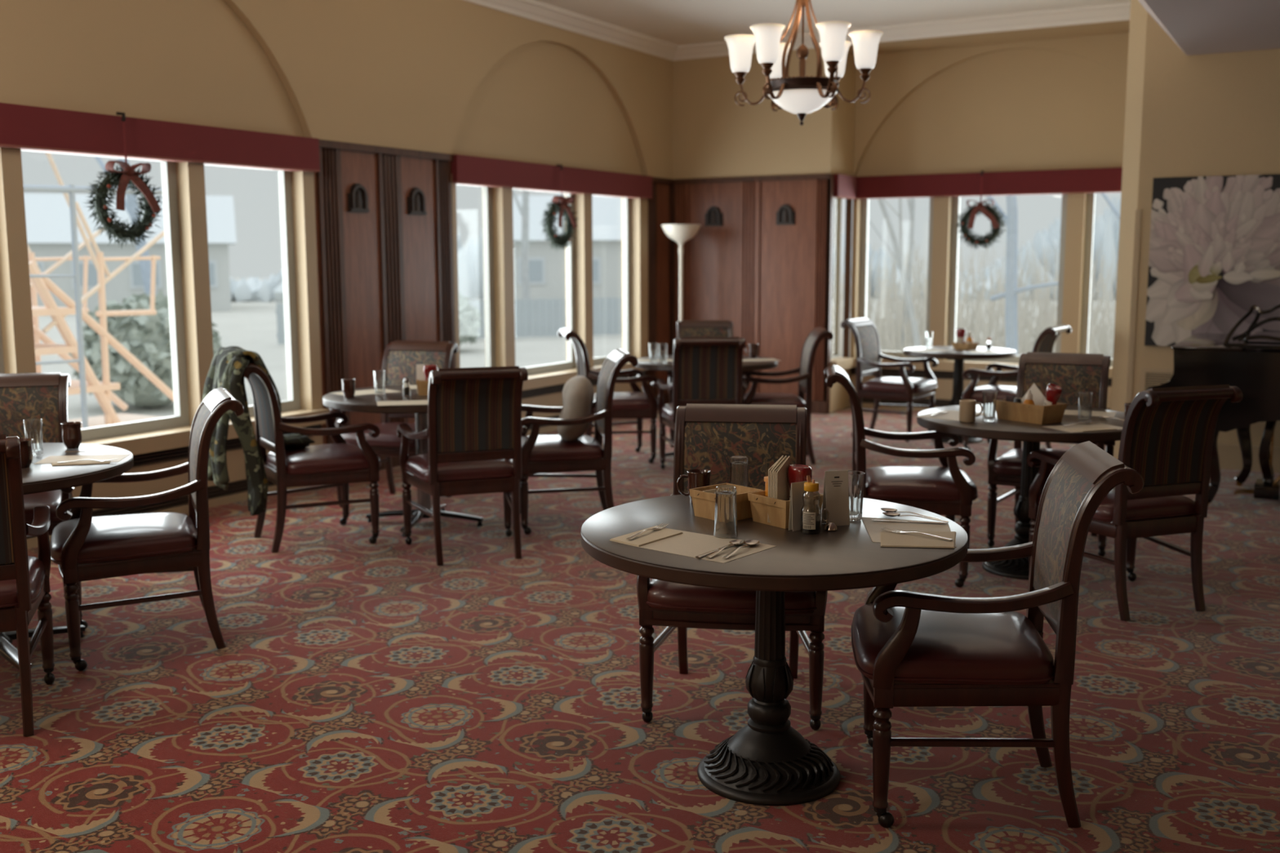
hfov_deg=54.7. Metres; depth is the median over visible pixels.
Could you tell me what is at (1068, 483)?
cushion
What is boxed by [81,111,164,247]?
wreath
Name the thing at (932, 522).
table knife
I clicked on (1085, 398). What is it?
drinking glass
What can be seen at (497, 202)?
window
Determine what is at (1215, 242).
flower canvas
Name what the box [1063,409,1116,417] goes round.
placemat
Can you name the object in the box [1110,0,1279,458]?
wall
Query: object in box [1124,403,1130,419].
mug
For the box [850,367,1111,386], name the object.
grille
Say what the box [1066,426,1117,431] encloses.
folded napkin
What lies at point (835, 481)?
print
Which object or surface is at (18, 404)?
cushion
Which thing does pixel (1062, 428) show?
placemat
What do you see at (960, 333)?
sauce bottle
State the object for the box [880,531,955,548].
folded napkin
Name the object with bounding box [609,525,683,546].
folded napkin
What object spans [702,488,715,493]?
packet
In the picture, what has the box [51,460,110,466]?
folded napkin
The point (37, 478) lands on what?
round table
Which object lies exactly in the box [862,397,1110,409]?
grille
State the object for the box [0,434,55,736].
armchair
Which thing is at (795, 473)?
sauce bottle
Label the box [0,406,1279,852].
floor
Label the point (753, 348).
mug
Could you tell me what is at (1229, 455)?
baseboard
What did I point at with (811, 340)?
cushion
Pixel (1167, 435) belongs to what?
armchair
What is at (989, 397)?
drinking glass
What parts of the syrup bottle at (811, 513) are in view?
flip lid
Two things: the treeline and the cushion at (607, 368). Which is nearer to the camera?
the cushion at (607, 368)
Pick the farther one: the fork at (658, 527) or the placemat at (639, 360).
the placemat at (639, 360)
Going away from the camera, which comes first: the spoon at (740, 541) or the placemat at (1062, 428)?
the spoon at (740, 541)
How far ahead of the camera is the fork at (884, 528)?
3.37 m
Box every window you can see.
[0,146,328,455]
[451,173,648,390]
[830,198,853,369]
[849,193,1112,377]
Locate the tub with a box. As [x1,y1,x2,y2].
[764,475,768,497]
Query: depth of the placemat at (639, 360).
9.12 m
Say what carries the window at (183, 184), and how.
in the wall at (450, 77)
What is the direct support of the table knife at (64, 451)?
on the round table at (37, 478)
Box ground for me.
[38,278,1115,419]
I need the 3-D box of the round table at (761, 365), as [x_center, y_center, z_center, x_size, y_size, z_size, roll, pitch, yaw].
[0.484,-0.126,9.202,1.070,0.740,1.070,-2,8,-11]
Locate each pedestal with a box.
[745,660,793,725]
[948,398,961,405]
[1013,499,1031,537]
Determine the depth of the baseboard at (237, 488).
7.32 m
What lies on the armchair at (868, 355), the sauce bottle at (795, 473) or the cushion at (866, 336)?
the cushion at (866, 336)
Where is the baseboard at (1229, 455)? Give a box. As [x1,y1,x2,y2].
[1217,443,1279,472]
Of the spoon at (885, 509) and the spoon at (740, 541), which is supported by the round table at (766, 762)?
the spoon at (885, 509)
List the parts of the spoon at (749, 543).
handle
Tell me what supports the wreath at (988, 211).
hanging from the valance at (1090, 180)
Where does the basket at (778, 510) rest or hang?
on the round table at (766, 762)
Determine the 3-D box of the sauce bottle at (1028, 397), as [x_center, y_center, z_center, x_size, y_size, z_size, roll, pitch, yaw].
[1.794,-0.098,5.709,0.056,0.141,0.056,-3,8,-20]
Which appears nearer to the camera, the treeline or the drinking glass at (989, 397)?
the drinking glass at (989, 397)
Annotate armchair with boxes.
[0,372,73,596]
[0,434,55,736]
[49,386,244,671]
[242,363,381,552]
[328,340,458,507]
[396,365,528,565]
[519,347,638,534]
[557,327,658,463]
[636,403,827,730]
[657,337,746,469]
[667,320,746,447]
[742,326,833,464]
[823,364,977,587]
[840,317,937,441]
[851,440,1143,827]
[961,324,1071,449]
[986,351,1115,556]
[1026,384,1243,621]
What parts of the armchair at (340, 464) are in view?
rail, post, leg, panel, post, rail, leg, armrest, seat frame, seat, armrest, leg, leg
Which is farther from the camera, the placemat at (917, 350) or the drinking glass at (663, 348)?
the placemat at (917, 350)
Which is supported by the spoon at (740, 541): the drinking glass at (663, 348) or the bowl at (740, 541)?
the bowl at (740, 541)
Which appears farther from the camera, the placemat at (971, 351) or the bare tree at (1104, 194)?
the bare tree at (1104, 194)
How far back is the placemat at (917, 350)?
9.98 m
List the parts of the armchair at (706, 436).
leg, post, leg, seat frame, seat, leg, post, leg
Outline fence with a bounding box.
[275,297,622,344]
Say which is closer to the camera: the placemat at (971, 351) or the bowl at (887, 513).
the bowl at (887, 513)
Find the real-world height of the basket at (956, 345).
0.052 m
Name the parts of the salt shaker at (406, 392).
lid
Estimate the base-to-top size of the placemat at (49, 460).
0.001 m
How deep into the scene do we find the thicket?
18.95 m
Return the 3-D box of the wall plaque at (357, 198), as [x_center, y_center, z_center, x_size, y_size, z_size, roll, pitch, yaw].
[-1.921,-1.562,8.448,0.031,0.195,0.190,4,9,29]
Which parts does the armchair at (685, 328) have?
armrest, leg, post, post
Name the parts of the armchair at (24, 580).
panel, rail, rail, post, seat, seat frame, leg, armrest, leg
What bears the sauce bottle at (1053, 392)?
in the basket at (1009, 411)
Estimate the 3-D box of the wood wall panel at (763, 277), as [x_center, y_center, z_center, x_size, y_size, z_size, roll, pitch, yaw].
[1.072,-1.294,12.104,1.640,2.262,0.050,4,9,29]
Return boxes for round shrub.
[67,288,221,408]
[458,292,482,345]
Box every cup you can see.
[19,438,32,468]
[60,421,81,448]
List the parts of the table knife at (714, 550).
handle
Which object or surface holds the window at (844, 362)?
in the wall at (1051, 98)
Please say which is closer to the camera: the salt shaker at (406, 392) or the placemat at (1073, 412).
the placemat at (1073, 412)
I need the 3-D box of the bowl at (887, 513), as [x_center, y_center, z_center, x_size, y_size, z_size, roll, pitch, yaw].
[0.737,0.260,3.628,0.054,0.009,0.039,5,9,32]
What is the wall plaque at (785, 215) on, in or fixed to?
attached to the wall at (1051, 98)
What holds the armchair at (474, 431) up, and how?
on the floor
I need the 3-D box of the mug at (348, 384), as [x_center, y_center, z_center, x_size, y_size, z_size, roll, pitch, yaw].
[-1.594,-0.209,6.757,0.074,0.102,0.098,-5,9,-30]
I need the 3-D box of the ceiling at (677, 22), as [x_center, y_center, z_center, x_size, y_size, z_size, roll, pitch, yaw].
[-1.354,-2.809,5.007,5.020,0.150,16.000,4,9,29]
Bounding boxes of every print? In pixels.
[803,513,814,528]
[831,476,842,486]
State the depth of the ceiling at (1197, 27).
7.39 m
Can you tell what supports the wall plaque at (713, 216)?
attached to the wall at (1051, 98)
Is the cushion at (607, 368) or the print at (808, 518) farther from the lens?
the cushion at (607, 368)
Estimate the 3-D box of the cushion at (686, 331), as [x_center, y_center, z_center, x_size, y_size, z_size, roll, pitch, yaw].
[0.535,-0.630,10.174,0.392,0.384,0.096,0,8,1]
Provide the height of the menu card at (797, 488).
0.135 m
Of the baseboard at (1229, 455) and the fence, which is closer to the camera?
the baseboard at (1229, 455)
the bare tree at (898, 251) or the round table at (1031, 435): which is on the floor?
the round table at (1031, 435)
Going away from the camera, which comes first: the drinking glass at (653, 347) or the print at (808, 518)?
the print at (808, 518)
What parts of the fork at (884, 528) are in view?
handle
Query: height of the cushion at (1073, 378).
0.384 m
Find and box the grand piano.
[1147,303,1279,506]
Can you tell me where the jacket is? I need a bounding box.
[202,346,315,515]
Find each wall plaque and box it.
[347,183,369,213]
[407,187,426,215]
[704,205,723,226]
[775,204,795,225]
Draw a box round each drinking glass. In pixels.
[23,418,43,455]
[373,370,385,395]
[648,342,657,362]
[658,343,667,363]
[713,484,737,538]
[728,455,748,487]
[848,471,864,520]
[924,331,933,348]
[982,391,997,422]
[1078,391,1093,422]
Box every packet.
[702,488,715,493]
[1005,395,1014,402]
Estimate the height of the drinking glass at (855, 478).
0.138 m
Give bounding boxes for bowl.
[728,539,745,545]
[743,539,759,546]
[880,507,897,512]
[882,511,900,516]
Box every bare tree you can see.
[93,155,156,296]
[512,189,530,299]
[868,197,915,351]
[877,198,920,346]
[985,195,1057,355]
[1100,192,1119,221]
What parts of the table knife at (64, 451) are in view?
handle, blade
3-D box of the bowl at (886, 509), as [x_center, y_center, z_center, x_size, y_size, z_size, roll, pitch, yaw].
[0.741,0.251,3.687,0.054,0.009,0.039,7,11,43]
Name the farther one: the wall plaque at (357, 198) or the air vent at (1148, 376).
the air vent at (1148, 376)
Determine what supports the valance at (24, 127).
attached to the wall at (450, 77)
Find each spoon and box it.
[705,539,745,557]
[722,539,759,558]
[880,507,941,519]
[882,511,948,522]
[1099,416,1124,420]
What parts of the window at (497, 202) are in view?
post, sash, post, sash, post, sill, sash, post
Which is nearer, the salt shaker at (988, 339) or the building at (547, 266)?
the salt shaker at (988, 339)
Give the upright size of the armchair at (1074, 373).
0.980 m
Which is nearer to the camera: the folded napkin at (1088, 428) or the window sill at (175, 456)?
the folded napkin at (1088, 428)
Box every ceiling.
[535,0,1130,45]
[1137,0,1279,55]
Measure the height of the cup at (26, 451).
0.103 m
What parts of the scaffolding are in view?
post, rail, ladder post, rail, post, post, rail, rail, post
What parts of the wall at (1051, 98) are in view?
corner post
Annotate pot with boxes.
[821,508,837,531]
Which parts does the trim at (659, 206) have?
rail, panel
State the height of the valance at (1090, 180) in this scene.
0.212 m
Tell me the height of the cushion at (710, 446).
0.384 m
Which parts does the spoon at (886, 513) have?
handle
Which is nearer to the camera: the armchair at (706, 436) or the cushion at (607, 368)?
the armchair at (706, 436)
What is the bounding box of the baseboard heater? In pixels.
[26,423,323,548]
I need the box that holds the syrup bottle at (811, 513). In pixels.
[800,475,821,534]
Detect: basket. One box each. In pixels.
[416,379,428,395]
[688,483,763,520]
[747,488,822,528]
[951,342,978,350]
[995,398,1067,424]
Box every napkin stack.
[416,364,425,393]
[767,455,790,522]
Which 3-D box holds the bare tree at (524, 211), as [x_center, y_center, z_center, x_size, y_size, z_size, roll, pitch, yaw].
[-4.186,-8.009,31.164,4.931,11.522,7.326,-3,8,-22]
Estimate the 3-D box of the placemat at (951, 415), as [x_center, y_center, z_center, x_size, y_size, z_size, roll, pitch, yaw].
[1.498,-0.054,5.934,0.220,0.001,0.340,6,10,39]
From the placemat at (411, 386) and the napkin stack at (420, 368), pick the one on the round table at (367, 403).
the placemat at (411, 386)
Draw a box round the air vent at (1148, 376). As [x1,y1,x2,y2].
[1139,368,1173,391]
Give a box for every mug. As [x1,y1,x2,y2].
[341,378,355,398]
[676,468,711,504]
[744,343,758,357]
[959,399,982,422]
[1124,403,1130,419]
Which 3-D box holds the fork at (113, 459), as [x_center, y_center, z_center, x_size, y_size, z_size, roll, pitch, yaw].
[-2.061,0.127,4.615,0.205,0.010,0.023,-2,8,-16]
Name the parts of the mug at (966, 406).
handle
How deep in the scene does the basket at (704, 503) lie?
3.61 m
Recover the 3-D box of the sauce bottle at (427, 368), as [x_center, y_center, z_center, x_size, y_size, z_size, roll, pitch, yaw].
[-1.164,-0.262,6.883,0.081,0.162,0.058,-5,9,-30]
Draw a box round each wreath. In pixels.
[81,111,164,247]
[539,164,577,251]
[954,170,1006,250]
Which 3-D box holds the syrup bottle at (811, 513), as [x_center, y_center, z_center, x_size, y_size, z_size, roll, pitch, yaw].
[0.473,0.215,3.421,0.057,0.158,0.056,-6,10,-35]
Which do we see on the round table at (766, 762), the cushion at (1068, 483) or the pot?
the pot
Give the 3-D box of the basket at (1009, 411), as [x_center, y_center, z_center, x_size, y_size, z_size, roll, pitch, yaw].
[1.807,-0.071,5.739,0.167,0.087,0.290,-5,9,-33]
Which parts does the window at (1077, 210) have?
post, sash, post, sill, sash, post, sash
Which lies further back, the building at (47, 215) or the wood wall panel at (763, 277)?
the building at (47, 215)
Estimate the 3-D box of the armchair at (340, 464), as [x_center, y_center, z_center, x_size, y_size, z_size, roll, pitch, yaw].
[-1.777,0.126,6.573,0.708,0.980,0.618,-5,9,-29]
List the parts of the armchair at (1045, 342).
leg, seat, armrest, armrest, post, leg, panel, rail, post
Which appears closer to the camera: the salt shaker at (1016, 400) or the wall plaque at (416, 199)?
the salt shaker at (1016, 400)
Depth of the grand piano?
7.27 m
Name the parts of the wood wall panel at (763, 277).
panel, rail, panel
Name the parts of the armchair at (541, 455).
leg, armrest, seat, armrest, seat frame, rail, leg, post, leg, post, rail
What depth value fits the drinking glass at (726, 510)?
3.35 m
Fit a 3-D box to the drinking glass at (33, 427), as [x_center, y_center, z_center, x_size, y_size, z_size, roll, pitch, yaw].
[-2.359,0.042,4.815,0.066,0.138,0.066,4,9,29]
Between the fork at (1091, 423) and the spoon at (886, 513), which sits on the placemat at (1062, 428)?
the fork at (1091, 423)
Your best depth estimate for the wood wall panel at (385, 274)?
8.67 m
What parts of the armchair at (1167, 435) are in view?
leg, armrest, seat frame, seat, leg, leg, post, rail, panel, rail, leg, post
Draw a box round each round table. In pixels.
[0,442,133,670]
[322,384,483,537]
[581,493,968,805]
[634,355,777,456]
[903,346,1016,443]
[916,404,1124,579]
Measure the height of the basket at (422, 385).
0.082 m
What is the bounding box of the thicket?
[831,240,1117,359]
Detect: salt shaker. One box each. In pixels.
[402,377,410,395]
[986,337,991,349]
[1013,398,1021,403]
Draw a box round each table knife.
[64,451,117,452]
[695,542,738,558]
[872,519,946,524]
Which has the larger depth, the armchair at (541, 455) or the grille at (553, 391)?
the grille at (553, 391)
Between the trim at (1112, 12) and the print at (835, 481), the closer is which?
the print at (835, 481)
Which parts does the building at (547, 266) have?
pane, pane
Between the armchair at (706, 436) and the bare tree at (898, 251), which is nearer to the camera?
the armchair at (706, 436)
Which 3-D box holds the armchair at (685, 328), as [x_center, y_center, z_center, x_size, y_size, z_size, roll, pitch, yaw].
[0.531,-0.351,9.997,0.618,0.980,0.708,0,8,1]
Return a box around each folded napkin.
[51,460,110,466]
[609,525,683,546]
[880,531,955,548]
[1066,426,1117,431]
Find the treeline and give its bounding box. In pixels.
[230,192,1120,302]
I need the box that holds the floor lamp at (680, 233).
[661,224,701,321]
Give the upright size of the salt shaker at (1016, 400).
0.099 m
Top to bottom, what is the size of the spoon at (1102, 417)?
0.012 m
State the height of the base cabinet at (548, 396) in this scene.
0.410 m
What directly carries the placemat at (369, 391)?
on the round table at (367, 403)
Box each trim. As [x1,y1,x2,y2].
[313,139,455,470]
[463,0,678,60]
[645,177,672,404]
[671,1,1130,61]
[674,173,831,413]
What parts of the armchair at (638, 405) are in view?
rail, post, panel, post, leg, armrest, seat frame, armrest, seat, leg, leg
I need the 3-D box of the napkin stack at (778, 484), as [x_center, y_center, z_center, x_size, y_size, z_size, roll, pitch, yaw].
[0.397,0.179,3.540,0.028,0.182,0.084,5,9,31]
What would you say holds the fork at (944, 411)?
on the placemat at (951, 415)
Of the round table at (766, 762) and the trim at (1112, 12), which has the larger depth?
the trim at (1112, 12)
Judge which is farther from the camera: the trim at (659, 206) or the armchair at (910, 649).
the trim at (659, 206)
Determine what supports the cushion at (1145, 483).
on the armchair at (1167, 435)
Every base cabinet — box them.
[521,369,647,435]
[849,367,1111,411]
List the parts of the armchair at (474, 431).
leg, armrest, post, leg, seat frame, seat, rail, rail, panel, leg, leg, post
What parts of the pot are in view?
ring handle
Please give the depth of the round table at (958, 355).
10.00 m
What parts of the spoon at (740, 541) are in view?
handle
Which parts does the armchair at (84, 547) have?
leg, leg, seat, armrest, seat frame, armrest, rail, leg, post, leg, post, rail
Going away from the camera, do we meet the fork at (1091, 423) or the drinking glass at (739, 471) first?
the drinking glass at (739, 471)
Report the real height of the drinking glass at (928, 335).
0.138 m
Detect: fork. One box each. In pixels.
[57,458,116,462]
[626,523,668,539]
[881,527,952,541]
[930,410,949,416]
[1063,422,1096,426]
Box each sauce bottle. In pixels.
[423,364,437,380]
[786,464,812,500]
[955,328,965,343]
[965,331,973,343]
[1023,390,1035,404]
[1043,383,1062,405]
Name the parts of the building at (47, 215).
pane, pane, pane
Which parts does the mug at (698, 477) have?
handle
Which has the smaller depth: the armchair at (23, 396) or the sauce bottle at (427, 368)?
the armchair at (23, 396)
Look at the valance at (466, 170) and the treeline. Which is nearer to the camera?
the valance at (466, 170)
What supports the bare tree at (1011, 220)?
on the ground
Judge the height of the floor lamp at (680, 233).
1.803 m
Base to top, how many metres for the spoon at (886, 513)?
0.012 m
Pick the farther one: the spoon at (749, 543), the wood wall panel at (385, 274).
the wood wall panel at (385, 274)
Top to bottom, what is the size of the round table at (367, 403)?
0.740 m
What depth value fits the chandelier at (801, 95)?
6.77 m
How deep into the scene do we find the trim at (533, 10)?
10.60 m
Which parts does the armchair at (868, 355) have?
post, leg, rail, leg, post, armrest, seat frame, seat, armrest, leg, leg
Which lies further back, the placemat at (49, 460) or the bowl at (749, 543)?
the placemat at (49, 460)
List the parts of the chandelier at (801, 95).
lamp shade, arm, lamp shade, lamp shade, arm, arm, lamp shade, arm, arm, lamp shade, lamp shade, arm, lamp shade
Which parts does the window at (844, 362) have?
sash, sill, post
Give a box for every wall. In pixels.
[0,0,672,428]
[671,20,1129,413]
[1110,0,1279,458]
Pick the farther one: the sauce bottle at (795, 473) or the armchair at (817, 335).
the armchair at (817, 335)
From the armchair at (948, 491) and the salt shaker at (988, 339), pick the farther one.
the salt shaker at (988, 339)
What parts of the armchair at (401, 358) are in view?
armrest, leg, seat, seat frame, post, leg, rail, post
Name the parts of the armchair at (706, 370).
leg, armrest, seat, seat frame, post, rail, panel, rail, post, armrest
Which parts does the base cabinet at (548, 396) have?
panel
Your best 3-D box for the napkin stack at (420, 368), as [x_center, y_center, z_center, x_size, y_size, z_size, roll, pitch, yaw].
[-1.208,-0.267,6.923,0.080,0.160,0.022,1,8,9]
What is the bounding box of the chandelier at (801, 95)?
[724,0,883,125]
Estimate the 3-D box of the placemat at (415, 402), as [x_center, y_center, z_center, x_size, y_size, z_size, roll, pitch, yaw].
[-1.210,-0.125,6.510,0.340,0.001,0.200,-2,8,-13]
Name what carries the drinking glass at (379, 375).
on the round table at (367, 403)
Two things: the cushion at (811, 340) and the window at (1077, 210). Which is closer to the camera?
the cushion at (811, 340)
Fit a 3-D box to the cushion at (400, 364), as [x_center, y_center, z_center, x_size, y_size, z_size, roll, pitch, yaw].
[-1.402,-0.292,7.755,0.392,0.384,0.096,2,8,17]
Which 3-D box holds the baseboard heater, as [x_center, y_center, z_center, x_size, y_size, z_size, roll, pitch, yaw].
[-2.894,0.354,6.997,0.050,0.410,3.050,4,9,29]
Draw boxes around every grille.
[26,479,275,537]
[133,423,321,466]
[521,369,647,398]
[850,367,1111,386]
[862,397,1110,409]
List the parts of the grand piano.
lid, arm, leg, leg, lid, pedal rod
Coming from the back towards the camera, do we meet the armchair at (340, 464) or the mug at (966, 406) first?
the armchair at (340, 464)
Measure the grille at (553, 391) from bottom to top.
0.085 m
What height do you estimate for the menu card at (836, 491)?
0.155 m
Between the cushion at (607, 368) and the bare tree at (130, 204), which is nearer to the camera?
the cushion at (607, 368)
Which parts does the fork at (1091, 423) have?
handle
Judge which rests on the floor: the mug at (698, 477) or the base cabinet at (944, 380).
the base cabinet at (944, 380)
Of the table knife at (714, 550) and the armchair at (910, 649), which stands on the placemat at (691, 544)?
the table knife at (714, 550)
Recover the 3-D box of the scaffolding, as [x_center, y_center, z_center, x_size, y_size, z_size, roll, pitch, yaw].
[-4.609,-0.832,10.275,1.785,2.977,2.045,4,9,29]
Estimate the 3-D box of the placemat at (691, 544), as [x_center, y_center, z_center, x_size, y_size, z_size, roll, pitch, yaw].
[0.132,0.313,3.294,0.397,0.001,0.237,6,10,37]
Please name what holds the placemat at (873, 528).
on the round table at (766, 762)
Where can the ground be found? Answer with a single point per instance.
(251, 326)
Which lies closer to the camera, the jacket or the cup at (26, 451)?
the cup at (26, 451)
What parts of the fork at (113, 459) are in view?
handle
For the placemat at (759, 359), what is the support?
on the round table at (761, 365)
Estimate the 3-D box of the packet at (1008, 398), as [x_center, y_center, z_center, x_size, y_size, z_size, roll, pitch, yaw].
[1.732,-0.093,5.807,0.022,0.105,0.044,-5,9,-33]
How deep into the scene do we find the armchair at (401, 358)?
7.73 m
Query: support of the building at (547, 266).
on the ground
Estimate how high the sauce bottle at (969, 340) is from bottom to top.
0.141 m
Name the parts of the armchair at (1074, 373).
leg, seat frame, leg, post, seat, rail, leg, post, armrest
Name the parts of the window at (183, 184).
sash, post, sash, post, sill, sash, post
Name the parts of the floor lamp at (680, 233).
lamp shade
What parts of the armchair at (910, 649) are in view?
leg, leg, seat, seat frame, armrest, armrest, leg, rail, post, leg, post, rail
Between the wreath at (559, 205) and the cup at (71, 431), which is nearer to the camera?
the cup at (71, 431)
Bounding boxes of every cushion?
[0,386,58,443]
[189,403,211,504]
[386,350,445,386]
[557,375,594,441]
[596,358,617,429]
[678,398,735,399]
[681,327,728,337]
[684,422,795,493]
[800,334,816,388]
[854,324,879,371]
[1023,363,1101,408]
[1033,461,1093,621]
[1143,481,1199,486]
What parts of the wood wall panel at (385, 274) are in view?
panel, panel, rail, panel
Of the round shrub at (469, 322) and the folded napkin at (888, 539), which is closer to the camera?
the folded napkin at (888, 539)
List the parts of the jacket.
panel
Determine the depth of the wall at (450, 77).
8.35 m
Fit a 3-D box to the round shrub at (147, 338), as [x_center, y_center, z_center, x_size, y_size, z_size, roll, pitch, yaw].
[-6.769,-1.057,16.967,2.042,1.651,2.060,4,9,29]
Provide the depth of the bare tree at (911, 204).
18.71 m
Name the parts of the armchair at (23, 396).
seat frame, seat, post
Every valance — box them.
[0,102,319,172]
[450,154,652,199]
[833,167,1122,199]
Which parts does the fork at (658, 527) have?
handle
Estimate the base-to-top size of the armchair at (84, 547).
0.980 m
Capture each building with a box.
[23,193,236,311]
[512,195,622,305]
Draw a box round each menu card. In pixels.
[788,480,812,531]
[821,470,849,525]
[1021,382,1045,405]
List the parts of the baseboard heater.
panel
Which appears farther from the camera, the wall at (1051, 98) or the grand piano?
the wall at (1051, 98)
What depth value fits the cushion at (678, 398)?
8.29 m
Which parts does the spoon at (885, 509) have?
handle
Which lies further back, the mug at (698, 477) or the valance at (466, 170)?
the valance at (466, 170)
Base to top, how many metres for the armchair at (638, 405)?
0.980 m
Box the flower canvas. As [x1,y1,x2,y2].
[1144,173,1279,346]
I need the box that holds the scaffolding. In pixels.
[23,152,173,428]
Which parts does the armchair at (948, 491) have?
rail, post, post, panel, seat frame, armrest, armrest, seat, leg, leg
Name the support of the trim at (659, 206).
attached to the wall at (450, 77)
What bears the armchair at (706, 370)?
on the floor
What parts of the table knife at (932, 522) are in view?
blade, handle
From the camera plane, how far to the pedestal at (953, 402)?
10.09 m
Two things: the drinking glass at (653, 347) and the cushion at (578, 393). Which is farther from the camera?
the drinking glass at (653, 347)
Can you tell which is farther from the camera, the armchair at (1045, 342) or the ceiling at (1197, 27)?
the armchair at (1045, 342)
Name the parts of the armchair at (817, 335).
armrest, seat, armrest, rail, post, leg, post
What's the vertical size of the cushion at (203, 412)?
0.384 m
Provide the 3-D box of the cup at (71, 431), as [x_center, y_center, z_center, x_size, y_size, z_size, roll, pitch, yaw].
[-2.288,0.036,4.982,0.080,0.103,0.080,4,9,29]
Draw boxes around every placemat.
[33,453,130,464]
[329,388,401,395]
[377,400,427,405]
[401,385,417,389]
[610,528,775,563]
[637,359,672,361]
[742,358,780,361]
[862,516,956,547]
[906,349,951,351]
[916,409,982,421]
[968,350,998,353]
[1042,422,1122,432]
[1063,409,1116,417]

